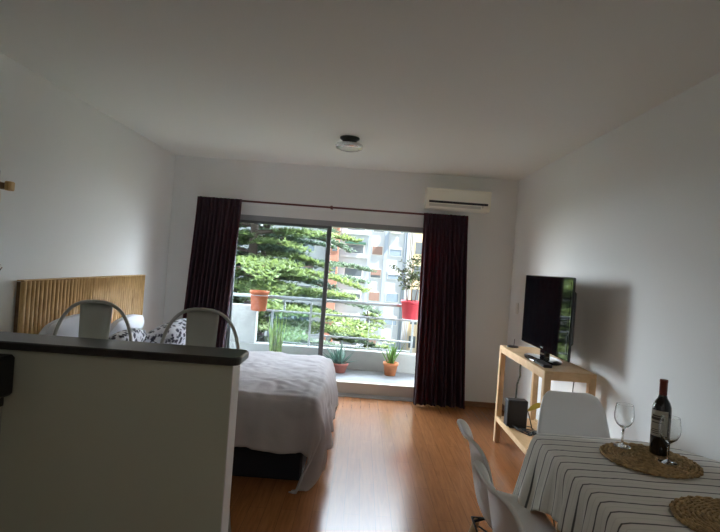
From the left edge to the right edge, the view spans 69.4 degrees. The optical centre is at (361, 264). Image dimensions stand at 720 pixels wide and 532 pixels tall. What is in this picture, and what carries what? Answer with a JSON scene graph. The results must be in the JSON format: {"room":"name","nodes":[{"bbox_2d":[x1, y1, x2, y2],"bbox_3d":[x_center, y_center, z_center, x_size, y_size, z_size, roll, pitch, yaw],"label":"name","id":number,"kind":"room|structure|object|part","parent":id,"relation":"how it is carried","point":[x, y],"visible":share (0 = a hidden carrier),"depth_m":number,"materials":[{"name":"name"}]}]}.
{"room":"studio apartment","nodes":[
{"label":"studio apartment","id":0,"kind":"room"},
{"bbox_2d":[0,52,174,332],"bbox_3d":[-2.289,0.043,2.260,0.140,2.600,7.600,4,0,0],"label":"wall","id":1,"kind":"structure","parent":0,"point":[91,196],"depth_m":3.91,"materials":[{"name":"white paint"}]},
{"bbox_2d":[0,181,14,200],"bbox_3d":[-2.139,-0.463,3.047,0.085,0.190,0.195,4,0,0],"label":"wall sconce","id":2,"kind":"object","parent":1,"relation":"attached to","point":[8,185],"visible":1,"depth_m":3.10,"materials":[{"name":"beige wood"}]},
{"bbox_2d":[13,275,145,333],"bbox_3d":[-2.221,0.572,4.271,0.059,0.953,1.878,4,0,0],"label":"headboard","id":3,"kind":"object","parent":1,"relation":"attached to","point":[38,302],"visible":0.3,"depth_m":3.84,"materials":[{"name":"brown wood"}]},
{"bbox_3d":[-2.213,0.567,3.651,0.045,0.925,0.637,4,0,0],"label":"cane panel","id":4,"kind":"part","parent":3,"relation":"part of","materials":[{"name":"beige wicker"}]},
{"bbox_3d":[-2.191,0.101,3.650,0.051,0.008,0.630,4,0,0],"label":"rail","id":5,"kind":"part","parent":3,"relation":"part of","materials":[{"name":"brown wood"}]},
{"bbox_3d":[-2.191,0.101,4.590,0.051,0.008,1.240,4,0,0],"label":"rail","id":6,"kind":"part","parent":3,"relation":"part of","materials":[{"name":"brown wood"}]},
{"bbox_3d":[-2.213,0.567,4.591,0.040,0.925,1.240,4,0,0],"label":"cane panel","id":7,"kind":"part","parent":3,"relation":"part of","materials":[{"name":"beige wicker"}]},
{"bbox_2d":[163,155,518,402],"bbox_3d":[-0.265,0.191,5.990,3.920,2.600,0.140,4,0,0],"label":"wall","id":8,"kind":"structure","parent":0,"point":[491,235],"depth_m":5.92,"materials":[{"name":"white paint"}]},
{"bbox_2d":[224,205,423,401],"bbox_3d":[-0.415,0.461,6.010,2.360,2.140,0.204,4,0,0],"label":"sliding door frame","id":9,"kind":"structure","parent":8,"relation":"in","point":[327,220],"depth_m":5.92,"materials":[{"name":"grey metal"}]},
{"bbox_3d":[-0.979,0.461,5.982,1.115,1.903,0.028,4,0,0],"label":"sash","id":10,"kind":"part","parent":9,"relation":"part of","materials":[{"name":"grey"}]},
{"bbox_3d":[-0.984,0.461,5.950,1.145,1.903,0.028,4,0,0],"label":"sash","id":11,"kind":"part","parent":9,"relation":"part of","materials":[{"name":"grey"}]},
{"bbox_3d":[-0.417,0.488,5.992,2.360,1.985,0.135,4,0,0],"label":"frame","id":12,"kind":"part","parent":9,"relation":"part of","materials":[{"name":"grey metal"}]},
{"bbox_2d":[242,200,464,215],"bbox_3d":[-0.329,-0.641,5.849,2.994,0.042,0.140,4,0,0],"label":"curtain rod","id":13,"kind":"object","parent":8,"relation":"attached to","point":[330,207],"visible":0.58,"depth_m":5.79,"materials":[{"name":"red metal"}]},
{"bbox_2d":[183,196,241,347],"bbox_3d":[-1.704,0.304,5.754,0.610,2.124,0.130,4,0,0],"label":"curtain","id":14,"kind":"object","parent":13,"relation":"hanging from","point":[217,220],"visible":0.63,"depth_m":5.73,"materials":[{"name":"red fabric"}]},
{"bbox_2d":[413,213,467,408],"bbox_3d":[0.911,0.496,5.752,0.605,2.124,0.134,4,0,0],"label":"curtain","id":15,"kind":"object","parent":13,"relation":"hanging from","point":[439,379],"visible":1,"depth_m":5.73,"materials":[{"name":"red fabric"}]},
{"bbox_2d":[424,187,491,213],"bbox_3d":[1.066,-0.723,5.817,0.710,0.228,0.203,4,0,0],"label":"air conditioner","id":16,"kind":"object","parent":8,"relation":"attached to","point":[456,200],"visible":1,"depth_m":5.72,"materials":[{"name":"white plastic"}]},
{"bbox_2d":[465,401,495,407],"bbox_3d":[1.145,1.571,5.913,0.875,0.055,0.014,4,0,0],"label":"baseboard","id":17,"kind":"structure","parent":8,"relation":"attached to","point":[467,403],"depth_m":5.91,"materials":[{"name":"brown wood"}]},
{"bbox_2d":[0,0,719,179],"bbox_3d":[-0.164,-1.180,2.260,4.200,0.150,7.600,4,0,0],"label":"ceiling","id":18,"kind":"structure","parent":0,"point":[493,89],"depth_m":2.91,"materials":[{"name":"white paint"}]},
{"bbox_2d":[335,135,362,151],"bbox_3d":[-0.109,-1.043,4.500,0.242,0.116,0.242,4,0,0],"label":"ceiling light","id":19,"kind":"object","parent":18,"relation":"attached to","point":[349,143],"visible":1,"depth_m":4.43,"materials":[{"name":"grey glass"}]},
{"bbox_2d":[339,147,358,151],"bbox_3d":[-0.112,-0.995,4.500,0.180,0.020,0.180,4,0,0],"label":"diffuser","id":20,"kind":"object","parent":19,"relation":"attached to","point":[347,149],"depth_m":4.45,"materials":[{"name":"white glass"}]},
{"bbox_2d":[336,369,414,384],"bbox_3d":[-0.356,1.438,6.486,4.300,0.200,0.748,4,0,0],"label":"floor","id":21,"kind":"structure","parent":0,"point":[354,375],"depth_m":6.37,"materials":[{"name":"tile"}]},
{"bbox_2d":[269,311,287,351],"bbox_3d":[-1.070,0.920,6.501,0.263,0.728,0.246,4,0,0],"label":"potted snake plant","id":22,"kind":"object","parent":21,"relation":"on","point":[275,341],"visible":0.66,"depth_m":6.46,"materials":[{"name":"green plant"}]},
{"bbox_2d":[229,341,415,373],"bbox_3d":[-0.340,1.213,6.790,4.300,0.250,0.140,4,0,0],"label":"parapet","id":23,"kind":"object","parent":21,"relation":"on","point":[370,360],"visible":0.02,"depth_m":6.72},
{"bbox_2d":[230,303,258,342],"bbox_3d":[-1.916,0.729,6.790,1.085,0.485,0.140,4,0,0],"label":"pier","id":24,"kind":"object","parent":23,"relation":"on","point":[244,319],"visible":0.24,"depth_m":6.72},
{"bbox_2d":[233,293,417,353],"bbox_3d":[-0.282,0.771,6.790,4.150,0.641,0.042,4,0,0],"label":"balcony railing","id":25,"kind":"object","parent":23,"relation":"on","point":[285,298],"visible":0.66,"depth_m":6.78,"materials":[{"name":"white metal"}]},
{"bbox_2d":[250,290,269,310],"bbox_3d":[-1.322,0.457,6.687,0.252,0.255,0.266,4,0,0],"label":"pot","id":26,"kind":"object","parent":25,"relation":"hanging from","point":[259,298],"visible":1,"depth_m":6.59,"materials":[{"name":"ceramic"}]},
{"bbox_3d":[-1.183,0.811,6.790,0.026,0.430,0.026,4,0,0],"label":"post","id":27,"kind":"part","parent":25,"relation":"part of","materials":[{"name":"grey metal"}]},
{"bbox_3d":[-0.677,0.757,6.790,0.026,0.610,0.026,4,0,0],"label":"post","id":28,"kind":"part","parent":25,"relation":"part of","materials":[{"name":"grey metal"}]},
{"bbox_3d":[-0.261,0.482,6.790,4.150,0.062,0.042,4,0,0],"label":"rail","id":29,"kind":"part","parent":25,"relation":"part of","materials":[{"name":"grey metal"}]},
{"bbox_3d":[0.225,0.698,6.790,3.150,0.028,0.028,4,0,0],"label":"rail","id":30,"kind":"part","parent":25,"relation":"part of","materials":[{"name":"grey metal"}]},
{"bbox_3d":[-0.279,1.062,6.790,1.840,0.016,0.016,4,0,0],"label":"rail","id":31,"kind":"part","parent":25,"relation":"part of","materials":[{"name":"grey metal"}]},
{"bbox_3d":[-0.020,0.961,6.790,1.340,0.024,0.024,4,0,0],"label":"rail","id":32,"kind":"part","parent":25,"relation":"part of","materials":[{"name":"grey metal"}]},
{"bbox_2d":[389,255,420,319],"bbox_3d":[0.608,0.273,6.667,0.585,0.835,0.292,4,0,0],"label":"planter","id":33,"kind":"object","parent":25,"relation":"on","point":[409,307],"visible":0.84,"depth_m":6.62,"materials":[{"name":"red plastic"}]},
{"bbox_3d":[0.625,0.575,6.670,0.271,0.235,0.271,4,0,0],"label":"pot","id":34,"kind":"part","parent":33,"relation":"part of","materials":[{"name":"red plastic"}]},
{"bbox_3d":[0.652,0.945,6.790,0.026,0.430,0.026,4,0,0],"label":"post","id":35,"kind":"part","parent":25,"relation":"part of","materials":[{"name":"grey metal"}]},
{"bbox_2d":[323,343,358,372],"bbox_3d":[-0.320,1.144,6.488,0.422,0.391,0.412,4,0,-38],"label":"agave","id":36,"kind":"object","parent":21,"relation":"on","point":[340,365],"visible":0.94,"depth_m":6.47,"materials":[{"name":"green plant"}]},
{"bbox_2d":[334,362,347,372],"bbox_3d":[-0.285,1.283,6.520,0.223,0.120,0.223,4,0,0],"label":"pot","id":37,"kind":"object","parent":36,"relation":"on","point":[340,367],"depth_m":6.44,"materials":[{"name":"orange ceramic"}]},
{"bbox_2d":[380,340,406,375],"bbox_3d":[0.379,1.150,6.509,0.307,0.481,0.320,4,0,36],"label":"aloe","id":38,"kind":"object","parent":21,"relation":"on","point":[390,366],"visible":1,"depth_m":6.49,"materials":[{"name":"ceramic"}]},
{"bbox_2d":[383,361,397,375],"bbox_3d":[0.357,1.307,6.550,0.195,0.165,0.195,4,0,0],"label":"pot","id":39,"kind":"object","parent":38,"relation":"on","point":[390,367],"depth_m":6.48,"materials":[{"name":"ceramic"}]},
{"bbox_2d":[230,396,556,531],"bbox_3d":[-0.364,1.548,2.200,4.200,0.120,7.480,4,0,0],"label":"floor","id":40,"kind":"structure","parent":0,"point":[391,465],"depth_m":3.71,"materials":[{"name":"laminate"}]},
{"bbox_2d":[0,397,3,432],"bbox_3d":[-1.915,0.952,1.891,0.730,0.840,0.642,4,0,0],"label":"base cabinet","id":41,"kind":"object","parent":40,"relation":"on","point":[1,399],"visible":0.83,"depth_m":2.20,"materials":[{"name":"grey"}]},
{"bbox_2d":[53,300,132,340],"bbox_3d":[-1.414,0.794,2.500,0.458,1.233,0.458,4,0,0],"label":"bar stool","id":42,"kind":"object","parent":40,"relation":"on","point":[95,315],"visible":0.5,"depth_m":2.69,"materials":[{"name":"grey metal"}]},
{"bbox_2d":[0,332,248,531],"bbox_3d":[-1.413,0.869,2.300,1.722,1.080,0.230,4,0,0],"label":"kitchen island","id":43,"kind":"object","parent":40,"relation":"on","point":[97,435],"depth_m":2.21,"materials":[{"name":"grey paint"}]},
{"bbox_2d":[0,354,14,397],"bbox_3d":[-1.740,0.451,2.034,0.535,0.185,0.352,4,0,0],"label":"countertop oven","id":44,"kind":"object","parent":43,"relation":"on","point":[7,361],"visible":1,"depth_m":2.16,"materials":[{"name":"black plastic"}]},
{"bbox_2d":[0,332,248,365],"bbox_3d":[-1.375,0.348,2.300,1.722,0.035,0.230,4,0,0],"label":"countertop","id":45,"kind":"structure","parent":43,"relation":"on","point":[8,340],"depth_m":2.21,"materials":[{"name":"black stone"}]},
{"bbox_3d":[-0.588,0.947,2.280,0.004,1.045,0.130,4,0,0],"label":"panel","id":46,"kind":"part","parent":43,"relation":"part of","materials":[{"name":"white"}]},
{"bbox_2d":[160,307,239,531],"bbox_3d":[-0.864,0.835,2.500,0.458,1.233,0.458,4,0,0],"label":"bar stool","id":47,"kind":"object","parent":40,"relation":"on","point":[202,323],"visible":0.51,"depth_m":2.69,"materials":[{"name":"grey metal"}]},
{"bbox_3d":[-0.712,1.088,2.675,0.044,0.750,0.148,4,0,41],"label":"leg","id":48,"kind":"part","parent":47,"relation":"part of","materials":[{"name":"grey metal"}]},
{"bbox_2d":[232,447,306,480],"bbox_3d":[-1.286,1.131,4.250,1.860,0.575,1.580,4,0,0],"label":"bed","id":49,"kind":"object","parent":40,"relation":"on","point":[247,462],"visible":0.03,"depth_m":3.56,"materials":[{"name":"black fabric"}]},
{"bbox_2d":[109,314,143,336],"bbox_3d":[-2.037,0.617,4.360,0.277,0.410,0.660,4,0,-3],"label":"pillow","id":50,"kind":"object","parent":49,"relation":"on","point":[136,321],"visible":0.25,"depth_m":4.24,"materials":[{"name":"white fabric"}]},
{"bbox_2d":[109,328,145,341],"bbox_3d":[-1.811,0.635,3.820,0.329,0.354,0.598,4,0,-2],"label":"pillow","id":51,"kind":"object","parent":49,"relation":"on","point":[138,334],"visible":0.28,"depth_m":3.74,"materials":[{"name":"fabric"}]},
{"bbox_2d":[234,351,337,493],"bbox_3d":[-1.069,1.116,4.247,1.736,0.617,1.842,4,0,0],"label":"bedspread","id":52,"kind":"object","parent":49,"relation":"on","point":[287,403],"visible":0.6,"depth_m":3.43,"materials":[{"name":"white fabric"}]},
{"bbox_2d":[144,318,186,344],"bbox_3d":[-1.680,0.645,4.440,0.474,0.384,0.659,4,0,9],"label":"pillow","id":53,"kind":"object","parent":52,"relation":"on","point":[176,334],"visible":0.36,"depth_m":4.19,"materials":[{"name":"fabric"}]},
{"bbox_3d":[-1.901,0.764,4.250,0.521,0.065,1.582,4,0,0],"label":"sheet","id":54,"kind":"object","parent":52,"relation":"on","visible":0},
{"bbox_2d":[39,314,79,336],"bbox_3d":[-2.061,0.541,3.620,0.263,0.403,0.718,4,0,4],"label":"pillow","id":55,"kind":"object","parent":54,"relation":"on","point":[69,327],"visible":0.16,"depth_m":3.42,"materials":[{"name":"white fabric"}]},
{"bbox_2d":[473,460,524,531],"bbox_3d":[0.602,1.139,1.749,0.474,0.845,0.471,4,0,-2],"label":"shell chair","id":56,"kind":"object","parent":40,"relation":"on","point":[504,518],"visible":1,"depth_m":1.68,"materials":[{"name":"white plastic"},{"name":"beech wood"},{"name":"black metal"}]},
{"bbox_2d":[457,419,556,531],"bbox_3d":[0.632,1.141,2.251,0.474,0.845,0.471,4,0,2],"label":"shell chair","id":57,"kind":"object","parent":40,"relation":"on","point":[533,521],"visible":0.7,"depth_m":2.25,"materials":[{"name":"white plastic"},{"name":"beech wood"},{"name":"black metal"}]},
{"bbox_3d":[0.466,1.354,2.425,0.031,0.394,0.167,4,0,-42],"label":"leg","id":58,"kind":"part","parent":57,"relation":"part of","materials":[{"name":"brown wood"}]},
{"bbox_2d":[493,345,596,454],"bbox_3d":[1.407,1.179,4.165,0.360,0.875,1.170,4,0,0],"label":"tv stand","id":59,"kind":"object","parent":40,"relation":"on","point":[568,371],"visible":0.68,"depth_m":4.19,"materials":[{"name":"brown wood"}]},
{"bbox_3d":[1.251,1.180,4.726,0.048,0.850,0.048,4,0,0],"label":"leg","id":60,"kind":"part","parent":59,"relation":"part of","materials":[{"name":"brown wood"}]},
{"bbox_2d":[507,339,518,347],"bbox_3d":[1.353,0.698,4.660,0.104,0.075,0.104,4,0,0],"label":"tv aerial","id":61,"kind":"object","parent":59,"relation":"on","point":[510,346],"visible":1,"depth_m":4.63,"materials":[{"name":"black plastic"}]},
{"bbox_2d":[504,397,527,428],"bbox_3d":[1.316,1.267,4.448,0.170,0.235,0.104,4,0,0],"label":"speaker","id":62,"kind":"object","parent":59,"relation":"on","point":[515,412],"visible":0.97,"depth_m":4.40,"materials":[{"name":"black plastic"}]},
{"bbox_3d":[1.316,1.267,4.398,0.140,0.195,0.004,4,0,0],"label":"panel","id":63,"kind":"part","parent":62,"relation":"part of","materials":[{"name":"black plastic"}]},
{"bbox_2d":[496,416,537,454],"bbox_3d":[1.391,1.398,4.165,0.360,0.045,1.170,4,0,0],"label":"shelf","id":64,"kind":"object","parent":59,"relation":"attached to","point":[522,440],"depth_m":4.27,"materials":[{"name":"brown wood"}]},
{"bbox_2d":[515,365,520,397],"bbox_3d":[1.439,1.058,4.780,0.060,0.601,0.036,4,0,0],"label":"hanging cable","id":65,"kind":"object","parent":59,"relation":"hanging from","point":[519,365],"visible":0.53,"depth_m":4.78,"materials":[{"name":"grey plastic"}]},
{"bbox_2d":[512,425,536,435],"bbox_3d":[1.350,1.370,4.307,0.161,0.032,0.273,4,0,0],"label":"cable","id":66,"kind":"object","parent":59,"relation":"on","point":[530,432],"visible":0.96,"depth_m":4.29,"materials":[{"name":"black plastic"}]},
{"bbox_2d":[527,403,539,429],"bbox_3d":[1.459,1.275,4.358,0.154,0.241,0.024,4,0,0],"label":"leaf","id":67,"kind":"object","parent":59,"relation":"on","point":[536,405],"visible":0.73,"depth_m":4.36,"materials":[{"name":"yellow plant"}]},
{"bbox_3d":[1.562,1.203,4.726,0.048,0.850,0.048,4,0,0],"label":"leg","id":68,"kind":"part","parent":59,"relation":"part of","materials":[{"name":"brown wood"}]},
{"bbox_2d":[534,360,551,367],"bbox_3d":[1.323,0.723,3.800,0.065,0.022,0.200,4,0,0],"label":"remote control","id":69,"kind":"object","parent":59,"relation":"on","point":[542,363],"visible":1,"depth_m":3.76,"materials":[{"name":"black plastic"}]},
{"bbox_3d":[1.251,1.180,3.604,0.048,0.850,0.048,4,0,0],"label":"leg","id":70,"kind":"part","parent":59,"relation":"part of","materials":[{"name":"brown wood"}]},
{"bbox_2d":[522,275,576,365],"bbox_3d":[1.432,0.413,4.060,0.250,0.655,1.030,4,0,0],"label":"television","id":71,"kind":"object","parent":59,"relation":"on","point":[549,313],"visible":0.96,"depth_m":3.94,"materials":[{"name":"black plastic"}]},
{"bbox_3d":[1.562,1.203,3.604,0.048,0.850,0.048,4,0,0],"label":"leg","id":72,"kind":"part","parent":59,"relation":"part of","materials":[{"name":"brown wood"}]},
{"bbox_2d":[537,390,609,531],"bbox_3d":[1.212,1.183,2.896,0.471,0.845,0.474,4,0,0],"label":"shell chair","id":73,"kind":"object","parent":40,"relation":"on","point":[562,413],"visible":0.4,"depth_m":3.05,"materials":[{"name":"white plastic"},{"name":"beech wood"},{"name":"black metal"}]},
{"bbox_3d":[1.193,1.227,1.553,0.766,0.748,1.981,4,0,0],"label":"dining table","id":74,"kind":"object","parent":40,"relation":"on","visible":0},
{"bbox_2d":[513,433,719,531],"bbox_3d":[1.158,1.056,1.560,0.933,0.431,2.234,4,0,0],"label":"tablecloth","id":75,"kind":"object","parent":74,"relation":"on","point":[567,478],"visible":0.73,"depth_m":2.03,"materials":[{"name":"fabric"}]},
{"bbox_2d":[599,442,703,478],"bbox_3d":[1.241,0.838,2.248,0.395,0.018,0.395,4,0,0],"label":"placemat","id":76,"kind":"object","parent":75,"relation":"on","point":[638,458],"visible":0.91,"depth_m":2.19,"materials":[{"name":"wicker"}]},
{"bbox_2d":[613,402,634,448],"bbox_3d":[1.195,0.732,2.375,0.086,0.192,0.086,4,0,0],"label":"wine glass","id":77,"kind":"object","parent":76,"relation":"on","point":[624,413],"visible":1,"depth_m":2.35,"materials":[{"name":"white"}]},
{"bbox_3d":[1.191,0.782,2.375,0.010,0.065,0.010,4,0,0],"label":"stem","id":78,"kind":"part","parent":77,"relation":"part of","materials":[{"name":"clear glass"}]},
{"bbox_2d":[614,402,634,428],"bbox_3d":[1.198,0.693,2.375,0.086,0.114,0.086,4,0,0],"label":"bowl","id":79,"kind":"object","parent":77,"relation":"on","point":[624,413],"depth_m":2.35,"materials":[{"name":"clear glass"}]},
{"bbox_2d":[649,379,671,456],"bbox_3d":[1.324,0.671,2.300,0.078,0.331,0.078,4,0,0],"label":"wine bottle","id":80,"kind":"object","parent":76,"relation":"on","point":[661,405],"visible":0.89,"depth_m":2.28,"materials":[{"name":"black glass"}]},
{"bbox_2d":[658,415,681,465],"bbox_3d":[1.299,0.739,2.200,0.086,0.192,0.086,4,0,0],"label":"wine glass","id":81,"kind":"object","parent":76,"relation":"on","point":[669,428],"visible":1,"depth_m":2.17,"materials":[{"name":"white"}]},
{"bbox_3d":[1.296,0.790,2.200,0.010,0.065,0.010,4,0,0],"label":"stem","id":82,"kind":"part","parent":81,"relation":"part of","materials":[{"name":"clear glass"}]},
{"bbox_2d":[658,415,681,443],"bbox_3d":[1.302,0.700,2.200,0.086,0.114,0.086,4,0,0],"label":"bowl","id":83,"kind":"object","parent":81,"relation":"on","point":[669,428],"depth_m":2.17,"materials":[{"name":"clear glass"}]},
{"bbox_2d":[669,495,719,531],"bbox_3d":[1.218,0.836,1.676,0.396,0.019,0.394,4,0,0],"label":"placemat","id":84,"kind":"object","parent":75,"relation":"on","point":[698,513],"visible":1,"depth_m":1.73,"materials":[{"name":"wicker"}]},
{"bbox_2d":[502,72,719,461],"bbox_3d":[1.760,0.340,2.260,0.140,2.600,7.600,4,0,0],"label":"wall","id":85,"kind":"structure","parent":0,"point":[631,214],"depth_m":3.18,"materials":[{"name":"white paint"}]},
{"bbox_2d":[515,303,518,313],"bbox_3d":[1.673,0.469,5.620,0.014,0.120,0.080,4,0,0],"label":"light switch","id":86,"kind":"object","parent":85,"relation":"attached to","point":[517,304],"visible":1,"depth_m":5.60,"materials":[{"name":"white plastic"}]},
{"label":"outside","id":87,"kind":"structure","parent":0,"visible":0},
{"bbox_3d":[-0.784,10.681,83.060,160.000,0.400,153.880,4,0,0],"label":"ground","id":88,"kind":"structure","parent":87,"visible":0},
{"bbox_2d":[233,298,243,303],"bbox_3d":[-6.300,2.560,15.712,7.320,15.010,6.779,4,0,36],"label":"cedar tree","id":89,"kind":"object","parent":88,"relation":"on","point":[234,300],"visible":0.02,"depth_m":15.41,"materials":[{"name":"green plant"}]},
{"bbox_2d":[235,224,260,277],"bbox_3d":[-23.280,-0.446,66.400,21.900,18.500,11.200,4,0,0],"label":"block","id":90,"kind":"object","parent":88,"relation":"on","point":[245,245],"visible":0.02,"depth_m":60.99,"materials":[{"name":"grey concrete"}]},
{"bbox_2d":[233,223,382,350],"bbox_3d":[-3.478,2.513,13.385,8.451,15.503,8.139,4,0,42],"label":"cedar tree","id":91,"kind":"object","parent":88,"relation":"on","point":[255,275],"visible":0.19,"depth_m":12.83,"materials":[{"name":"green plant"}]},
{"bbox_2d":[324,227,340,342],"bbox_3d":[-3.503,0.254,59.075,1.850,20.000,1.350,4,0,0],"label":"brick block","id":92,"kind":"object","parent":88,"relation":"on","point":[334,253],"visible":0.13,"depth_m":58.60,"materials":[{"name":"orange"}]},
{"bbox_2d":[260,224,409,351],"bbox_3d":[-2.714,-9.464,65.550,17.600,39.500,12.900,4,0,0],"label":"apartment block","id":93,"kind":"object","parent":88,"relation":"on","point":[377,250],"visible":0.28,"depth_m":60.01,"materials":[{"name":"grey concrete"}]},
{"bbox_3d":[-6.351,-2.261,59.938,1.800,1.300,0.025,4,0,0],"label":"pane","id":94,"kind":"part","parent":93,"relation":"part of","materials":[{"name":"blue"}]},
{"bbox_3d":[-1.593,8.717,59.938,2.000,0.950,0.025,4,0,0],"label":"pane","id":95,"kind":"part","parent":93,"relation":"part of","materials":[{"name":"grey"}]},
{"bbox_2d":[342,313,358,318],"bbox_3d":[-1.386,5.908,59.910,2.000,0.618,0.040,4,0,0],"label":"shutter","id":96,"kind":"object","parent":93,"relation":"hanging from","point":[354,314],"depth_m":59.89,"materials":[{"name":"grey"}]},
{"bbox_2d":[343,290,359,293],"bbox_3d":[-1.182,3.123,59.910,2.000,0.332,0.040,4,0,0],"label":"shutter","id":97,"kind":"object","parent":93,"relation":"hanging from","point":[348,291],"depth_m":59.89,"materials":[{"name":"grey"}]},
{"bbox_3d":[-1.010,0.788,59.938,2.000,0.950,0.025,4,0,0],"label":"pane","id":98,"kind":"part","parent":93,"relation":"part of","materials":[{"name":"grey glass"}]},
{"bbox_3d":[-0.816,-1.855,59.938,2.000,0.950,0.025,4,0,0],"label":"pane","id":99,"kind":"part","parent":93,"relation":"part of","materials":[{"name":"grey glass"}]},
{"bbox_2d":[369,292,378,300],"bbox_3d":[1.389,3.621,59.910,1.150,0.950,0.040,4,0,0],"label":"shutter","id":100,"kind":"object","parent":93,"relation":"hanging from","point":[373,296],"depth_m":59.89,"materials":[{"name":"brown"}]},
{"bbox_2d":[371,269,380,275],"bbox_3d":[1.593,0.836,59.910,1.150,0.665,0.040,4,0,0],"label":"shutter","id":101,"kind":"object","parent":93,"relation":"hanging from","point":[378,273],"depth_m":59.89,"materials":[{"name":"brown"}]},
{"bbox_2d":[372,246,382,254],"bbox_3d":[1.777,-1.664,59.910,1.150,0.950,0.040,4,0,0],"label":"shutter","id":102,"kind":"object","parent":93,"relation":"hanging from","point":[376,250],"depth_m":59.89,"materials":[{"name":"brown"}]},
{"bbox_3d":[3.289,6.418,59.938,1.350,0.950,0.025,4,0,0],"label":"pane","id":103,"kind":"part","parent":93,"relation":"part of","materials":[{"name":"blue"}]},
{"bbox_3d":[3.483,3.775,59.938,1.350,0.950,0.025,4,0,0],"label":"pane","id":104,"kind":"part","parent":93,"relation":"part of","materials":[{"name":"blue glass"}]},
{"bbox_2d":[388,270,399,274],"bbox_3d":[3.694,0.895,59.910,1.350,0.475,0.040,4,0,0],"label":"shutter","id":105,"kind":"object","parent":93,"relation":"hanging from","point":[390,272],"depth_m":59.89,"materials":[{"name":"grey"}]},
{"bbox_3d":[3.677,1.132,59.938,1.350,0.950,0.025,4,0,0],"label":"pane","id":106,"kind":"part","parent":93,"relation":"part of","materials":[{"name":"blue"}]},
{"bbox_3d":[3.871,-1.510,59.938,1.350,0.950,0.025,4,0,0],"label":"pane","id":107,"kind":"part","parent":93,"relation":"part of","materials":[{"name":"blue"}]},
{"bbox_2d":[328,311,394,349],"bbox_3d":[-0.451,5.997,17.896,5.114,9.008,4.261,4,0,23],"label":"cedar tree","id":108,"kind":"object","parent":88,"relation":"on","point":[370,314],"visible":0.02,"depth_m":17.36,"materials":[{"name":"green plant"}]},
{"bbox_2d":[401,233,414,352],"bbox_3d":[6.287,-8.803,64.900,1.050,39.500,8.200,4,0,0],"label":"tower","id":109,"kind":"structure","parent":88,"relation":"on","point":[411,235],"depth_m":60.99,"materials":[{"name":"beige concrete"}]},
{"bbox_2d":[406,233,422,352],"bbox_3d":[12.604,-7.447,67.900,12.350,41.280,12.200,4,0,0],"label":"block","id":110,"kind":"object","parent":88,"relation":"on","point":[418,237],"visible":0.02,"depth_m":61.94,"materials":[{"name":"grey concrete"}]},
{"bbox_3d":[5.944,9.170,61.938,0.800,1.400,0.025,4,0,0],"label":"pane","id":111,"kind":"part","parent":110,"relation":"part of","materials":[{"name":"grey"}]},
{"bbox_3d":[6.354,3.585,61.938,0.800,1.400,0.025,4,0,0],"label":"pane","id":112,"kind":"part","parent":110,"relation":"part of","materials":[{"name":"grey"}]},
{"bbox_3d":[6.765,-2.000,61.938,0.800,1.400,0.025,4,0,0],"label":"pane","id":113,"kind":"part","parent":110,"relation":"part of","materials":[{"name":"grey"}]}
]}

